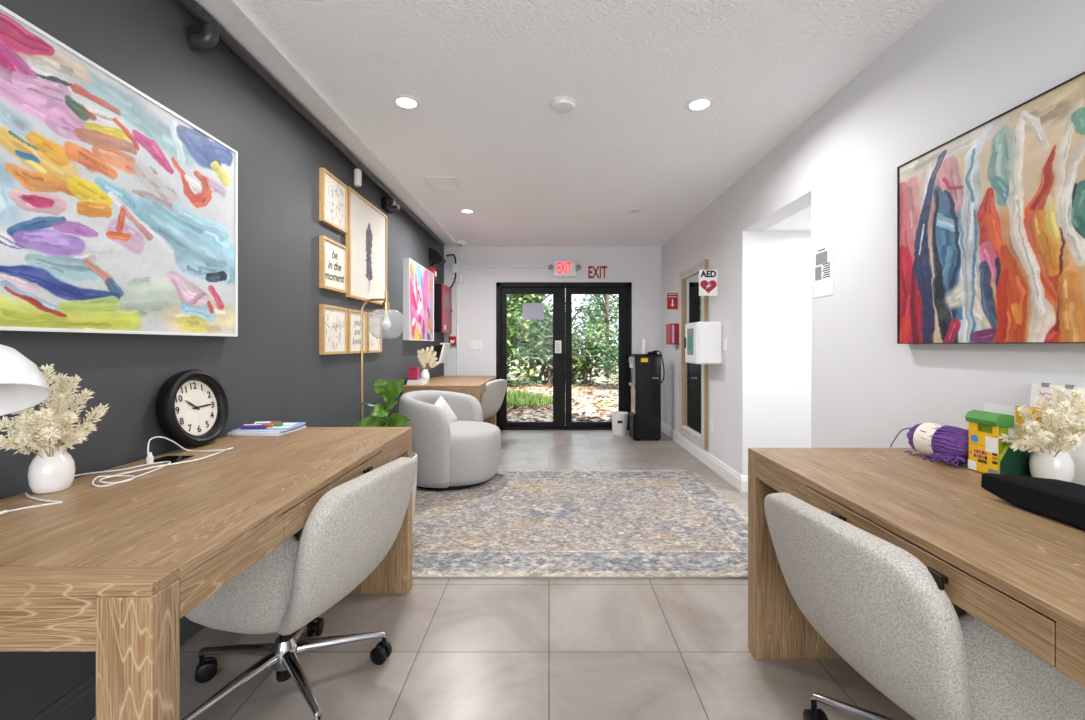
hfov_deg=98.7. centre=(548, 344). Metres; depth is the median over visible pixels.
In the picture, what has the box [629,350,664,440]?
water cooler
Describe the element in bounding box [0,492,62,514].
cable
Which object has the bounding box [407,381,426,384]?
book
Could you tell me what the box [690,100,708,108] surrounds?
diffuser
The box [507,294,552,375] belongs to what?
tree
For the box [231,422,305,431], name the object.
magazine
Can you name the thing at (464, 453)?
barrel armchair
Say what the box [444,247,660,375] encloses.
wall
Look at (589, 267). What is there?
exit sign
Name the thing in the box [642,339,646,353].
cup stack
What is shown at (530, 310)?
notice
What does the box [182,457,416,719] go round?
swivel chair
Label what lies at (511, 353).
shrub
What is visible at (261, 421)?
marker pen
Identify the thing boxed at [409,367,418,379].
gift box
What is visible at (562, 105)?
ceiling detector
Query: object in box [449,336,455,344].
station
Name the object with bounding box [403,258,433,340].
abstract painting
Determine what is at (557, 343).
notice
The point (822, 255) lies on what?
print
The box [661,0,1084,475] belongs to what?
wall
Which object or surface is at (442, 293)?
upper cabinet
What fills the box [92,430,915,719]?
floor
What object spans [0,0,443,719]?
wall
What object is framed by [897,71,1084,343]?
abstract painting
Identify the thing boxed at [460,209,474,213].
recessed light
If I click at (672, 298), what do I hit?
sign
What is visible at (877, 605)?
swivel chair
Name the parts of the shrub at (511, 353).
stem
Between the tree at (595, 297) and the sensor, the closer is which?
the sensor
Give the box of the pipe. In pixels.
[176,0,444,245]
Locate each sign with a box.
[548,260,580,276]
[588,266,606,277]
[667,293,677,308]
[699,270,717,295]
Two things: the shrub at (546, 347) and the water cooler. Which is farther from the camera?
the shrub at (546, 347)
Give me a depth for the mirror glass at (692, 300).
4.90 m
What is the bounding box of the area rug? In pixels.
[412,470,747,578]
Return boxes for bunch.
[0,363,108,457]
[417,346,438,370]
[999,386,1084,456]
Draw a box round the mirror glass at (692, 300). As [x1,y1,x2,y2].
[684,273,700,434]
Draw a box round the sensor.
[354,168,361,186]
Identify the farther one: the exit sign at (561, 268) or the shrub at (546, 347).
the shrub at (546, 347)
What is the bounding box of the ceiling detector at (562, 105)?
[549,97,576,113]
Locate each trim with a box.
[195,0,454,243]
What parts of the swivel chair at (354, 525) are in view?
leg, leg, seat, leg, leg, leg, backrest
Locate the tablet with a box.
[430,343,450,362]
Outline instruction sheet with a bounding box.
[813,242,832,297]
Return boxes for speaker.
[429,248,445,265]
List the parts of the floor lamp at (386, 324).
bulb, lamp shade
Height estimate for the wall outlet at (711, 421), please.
0.115 m
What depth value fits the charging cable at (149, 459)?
1.46 m
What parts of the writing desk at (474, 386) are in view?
leg, leg, leg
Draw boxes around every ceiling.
[237,0,942,246]
[764,206,810,230]
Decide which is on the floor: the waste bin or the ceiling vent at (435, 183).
the waste bin
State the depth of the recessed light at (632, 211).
4.62 m
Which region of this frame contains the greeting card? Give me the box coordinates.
[1029,383,1084,485]
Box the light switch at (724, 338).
[723,337,726,350]
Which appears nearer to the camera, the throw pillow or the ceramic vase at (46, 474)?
the ceramic vase at (46, 474)
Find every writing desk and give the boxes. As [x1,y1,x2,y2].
[0,427,411,719]
[402,376,495,424]
[748,448,1084,686]
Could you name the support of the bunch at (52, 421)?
in the ceramic vase at (46, 474)
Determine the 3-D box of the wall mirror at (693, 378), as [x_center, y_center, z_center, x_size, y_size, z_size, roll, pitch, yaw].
[1.497,0.085,4.865,0.044,1.800,0.850,0,0,0]
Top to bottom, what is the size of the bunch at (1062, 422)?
0.216 m
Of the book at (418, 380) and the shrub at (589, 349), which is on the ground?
the shrub at (589, 349)
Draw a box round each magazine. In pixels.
[227,426,306,435]
[228,425,301,433]
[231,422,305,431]
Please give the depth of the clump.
9.27 m
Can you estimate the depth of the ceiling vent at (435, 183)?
3.81 m
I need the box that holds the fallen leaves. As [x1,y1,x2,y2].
[507,383,617,421]
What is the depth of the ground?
11.39 m
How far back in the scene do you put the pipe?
2.13 m
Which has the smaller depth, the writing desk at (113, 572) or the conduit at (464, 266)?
the writing desk at (113, 572)
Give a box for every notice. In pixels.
[523,303,543,318]
[555,341,560,352]
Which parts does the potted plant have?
pot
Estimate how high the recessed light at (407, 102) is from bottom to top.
0.007 m
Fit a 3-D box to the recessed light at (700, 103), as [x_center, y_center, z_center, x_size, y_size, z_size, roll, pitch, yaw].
[0.830,-1.325,2.570,0.150,0.007,0.150,0,0,0]
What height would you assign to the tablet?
0.245 m
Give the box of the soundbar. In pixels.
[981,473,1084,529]
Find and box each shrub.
[507,300,541,386]
[507,302,591,384]
[552,320,617,385]
[593,331,617,385]
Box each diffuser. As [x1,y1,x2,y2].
[397,98,415,106]
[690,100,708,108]
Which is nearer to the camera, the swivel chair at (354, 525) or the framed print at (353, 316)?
the swivel chair at (354, 525)
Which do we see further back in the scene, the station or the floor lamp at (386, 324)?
the station
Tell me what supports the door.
in the wall at (641, 266)
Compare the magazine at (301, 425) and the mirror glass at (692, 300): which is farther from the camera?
the mirror glass at (692, 300)
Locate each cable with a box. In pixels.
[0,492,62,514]
[74,436,233,486]
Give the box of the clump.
[507,387,552,409]
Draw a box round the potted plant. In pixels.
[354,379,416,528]
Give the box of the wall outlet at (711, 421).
[710,420,713,432]
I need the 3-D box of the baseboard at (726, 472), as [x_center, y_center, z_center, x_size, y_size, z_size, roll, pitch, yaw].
[1.512,1.087,1.900,0.016,0.125,8.800,0,0,0]
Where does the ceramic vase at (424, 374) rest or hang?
on the writing desk at (474, 386)
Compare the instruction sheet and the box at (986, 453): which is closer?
the box at (986, 453)
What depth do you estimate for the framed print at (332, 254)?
3.01 m
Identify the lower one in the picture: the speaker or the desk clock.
the desk clock
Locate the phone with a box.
[144,456,192,462]
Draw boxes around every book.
[407,379,425,382]
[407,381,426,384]
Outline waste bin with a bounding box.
[611,411,627,435]
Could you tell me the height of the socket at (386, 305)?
0.145 m
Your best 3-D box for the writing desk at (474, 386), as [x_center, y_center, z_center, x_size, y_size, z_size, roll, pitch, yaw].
[-1.025,0.770,5.188,0.760,0.760,1.455,0,0,0]
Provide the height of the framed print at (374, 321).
0.312 m
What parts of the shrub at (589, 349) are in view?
stem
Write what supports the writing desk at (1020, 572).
on the floor
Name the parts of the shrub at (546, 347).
stem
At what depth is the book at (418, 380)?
4.56 m
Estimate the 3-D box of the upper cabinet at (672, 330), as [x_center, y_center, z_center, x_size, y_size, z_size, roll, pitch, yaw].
[1.464,-0.128,5.509,0.109,0.245,0.222,0,0,0]
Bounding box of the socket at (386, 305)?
[381,291,390,313]
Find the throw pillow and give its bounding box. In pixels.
[434,396,457,422]
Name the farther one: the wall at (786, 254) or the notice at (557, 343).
the notice at (557, 343)
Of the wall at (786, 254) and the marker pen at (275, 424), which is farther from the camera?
the wall at (786, 254)
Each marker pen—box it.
[240,425,267,428]
[244,424,273,426]
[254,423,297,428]
[255,421,281,422]
[256,423,282,425]
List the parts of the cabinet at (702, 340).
door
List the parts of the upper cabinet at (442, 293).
door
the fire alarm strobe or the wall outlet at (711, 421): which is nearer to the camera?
the wall outlet at (711, 421)
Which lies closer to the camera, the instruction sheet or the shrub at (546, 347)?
the instruction sheet
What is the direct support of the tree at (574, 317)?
on the ground
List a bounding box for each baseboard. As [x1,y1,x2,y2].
[30,616,204,719]
[661,421,742,490]
[740,476,747,491]
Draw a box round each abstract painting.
[0,4,237,336]
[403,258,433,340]
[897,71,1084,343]
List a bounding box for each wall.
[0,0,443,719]
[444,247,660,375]
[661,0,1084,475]
[763,231,810,447]
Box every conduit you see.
[446,254,463,375]
[464,266,547,267]
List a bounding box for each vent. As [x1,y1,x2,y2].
[422,177,462,190]
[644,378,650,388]
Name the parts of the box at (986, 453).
lid, panel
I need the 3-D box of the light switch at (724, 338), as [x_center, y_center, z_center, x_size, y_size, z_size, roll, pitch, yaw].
[1.514,-0.007,4.013,0.012,0.115,0.075,0,0,0]
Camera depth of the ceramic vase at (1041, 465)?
1.28 m
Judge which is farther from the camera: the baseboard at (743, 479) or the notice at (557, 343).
the notice at (557, 343)
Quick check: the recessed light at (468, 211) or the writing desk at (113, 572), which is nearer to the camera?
the writing desk at (113, 572)
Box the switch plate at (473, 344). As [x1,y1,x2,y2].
[470,341,481,348]
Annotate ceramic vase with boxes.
[27,444,74,493]
[420,369,429,381]
[1029,443,1074,481]
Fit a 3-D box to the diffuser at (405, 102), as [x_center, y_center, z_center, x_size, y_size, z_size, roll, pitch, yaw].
[-0.780,-1.327,2.550,0.105,0.001,0.105,0,0,0]
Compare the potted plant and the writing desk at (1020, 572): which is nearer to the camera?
the writing desk at (1020, 572)
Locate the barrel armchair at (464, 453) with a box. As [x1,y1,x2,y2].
[399,390,500,490]
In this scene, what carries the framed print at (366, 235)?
attached to the wall at (274, 369)
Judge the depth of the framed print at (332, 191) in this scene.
3.01 m
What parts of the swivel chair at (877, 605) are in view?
leg, backrest, seat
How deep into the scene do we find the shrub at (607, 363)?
12.81 m
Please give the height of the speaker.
0.210 m
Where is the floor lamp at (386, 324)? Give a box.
[361,291,404,419]
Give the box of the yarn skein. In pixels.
[890,422,967,466]
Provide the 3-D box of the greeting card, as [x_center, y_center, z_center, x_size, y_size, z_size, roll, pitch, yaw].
[1.485,0.251,1.360,0.033,0.275,0.170,0,0,0]
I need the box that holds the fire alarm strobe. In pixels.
[429,267,436,279]
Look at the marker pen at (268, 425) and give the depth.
2.06 m
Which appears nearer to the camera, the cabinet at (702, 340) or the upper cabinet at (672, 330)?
the cabinet at (702, 340)
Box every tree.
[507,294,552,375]
[538,294,617,354]
[577,294,617,377]
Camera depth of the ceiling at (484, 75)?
2.44 m
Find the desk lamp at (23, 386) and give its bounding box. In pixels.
[0,344,50,415]
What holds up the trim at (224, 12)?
attached to the wall at (274, 369)
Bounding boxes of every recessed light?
[392,95,420,109]
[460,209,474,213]
[627,209,641,213]
[685,97,713,111]
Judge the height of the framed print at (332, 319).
0.312 m
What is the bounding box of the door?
[496,282,631,429]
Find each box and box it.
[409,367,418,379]
[965,403,1047,476]
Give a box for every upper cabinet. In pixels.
[434,283,451,332]
[666,323,678,344]
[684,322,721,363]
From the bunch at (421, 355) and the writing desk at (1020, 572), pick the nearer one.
the writing desk at (1020, 572)
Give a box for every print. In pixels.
[319,168,346,232]
[319,236,346,293]
[319,304,346,354]
[346,187,386,305]
[347,309,366,353]
[367,312,381,352]
[815,248,829,280]
[968,435,998,473]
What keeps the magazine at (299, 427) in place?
on the writing desk at (113, 572)
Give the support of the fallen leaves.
on the ground
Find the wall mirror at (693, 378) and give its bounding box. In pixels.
[679,259,707,447]
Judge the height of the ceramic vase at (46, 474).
0.118 m
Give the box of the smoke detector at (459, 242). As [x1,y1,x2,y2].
[455,240,465,245]
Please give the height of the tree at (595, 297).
4.266 m
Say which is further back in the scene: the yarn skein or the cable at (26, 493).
the yarn skein
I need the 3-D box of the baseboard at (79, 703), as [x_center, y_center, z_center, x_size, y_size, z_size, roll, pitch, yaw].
[-1.412,1.087,1.900,0.016,0.125,8.800,0,0,0]
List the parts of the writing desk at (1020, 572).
leg, knob, drawer, knob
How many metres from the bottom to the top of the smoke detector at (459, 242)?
0.054 m
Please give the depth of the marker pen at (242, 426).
2.03 m
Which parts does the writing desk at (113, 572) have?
leg, drawer, knob, leg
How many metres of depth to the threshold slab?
7.19 m
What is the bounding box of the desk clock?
[156,369,228,446]
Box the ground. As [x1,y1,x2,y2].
[507,359,617,419]
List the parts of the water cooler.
kick panel, power cord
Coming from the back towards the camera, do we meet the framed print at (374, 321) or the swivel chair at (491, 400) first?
the swivel chair at (491, 400)
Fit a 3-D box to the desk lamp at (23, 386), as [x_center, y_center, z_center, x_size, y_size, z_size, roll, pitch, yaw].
[-1.229,0.173,0.936,0.337,0.432,0.238,0,0,0]
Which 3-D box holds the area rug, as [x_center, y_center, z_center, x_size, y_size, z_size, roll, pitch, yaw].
[-0.005,1.144,3.270,2.670,0.012,1.960,0,0,0]
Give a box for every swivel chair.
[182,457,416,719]
[480,379,506,419]
[764,492,1084,719]
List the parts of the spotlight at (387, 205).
bulb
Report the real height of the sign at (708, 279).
0.233 m
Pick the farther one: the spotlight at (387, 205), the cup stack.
the cup stack
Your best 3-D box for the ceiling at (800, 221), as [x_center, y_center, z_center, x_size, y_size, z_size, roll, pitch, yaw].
[2.940,-0.945,3.180,2.520,0.100,0.960,0,0,0]
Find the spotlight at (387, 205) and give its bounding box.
[381,197,399,213]
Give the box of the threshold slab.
[508,420,611,421]

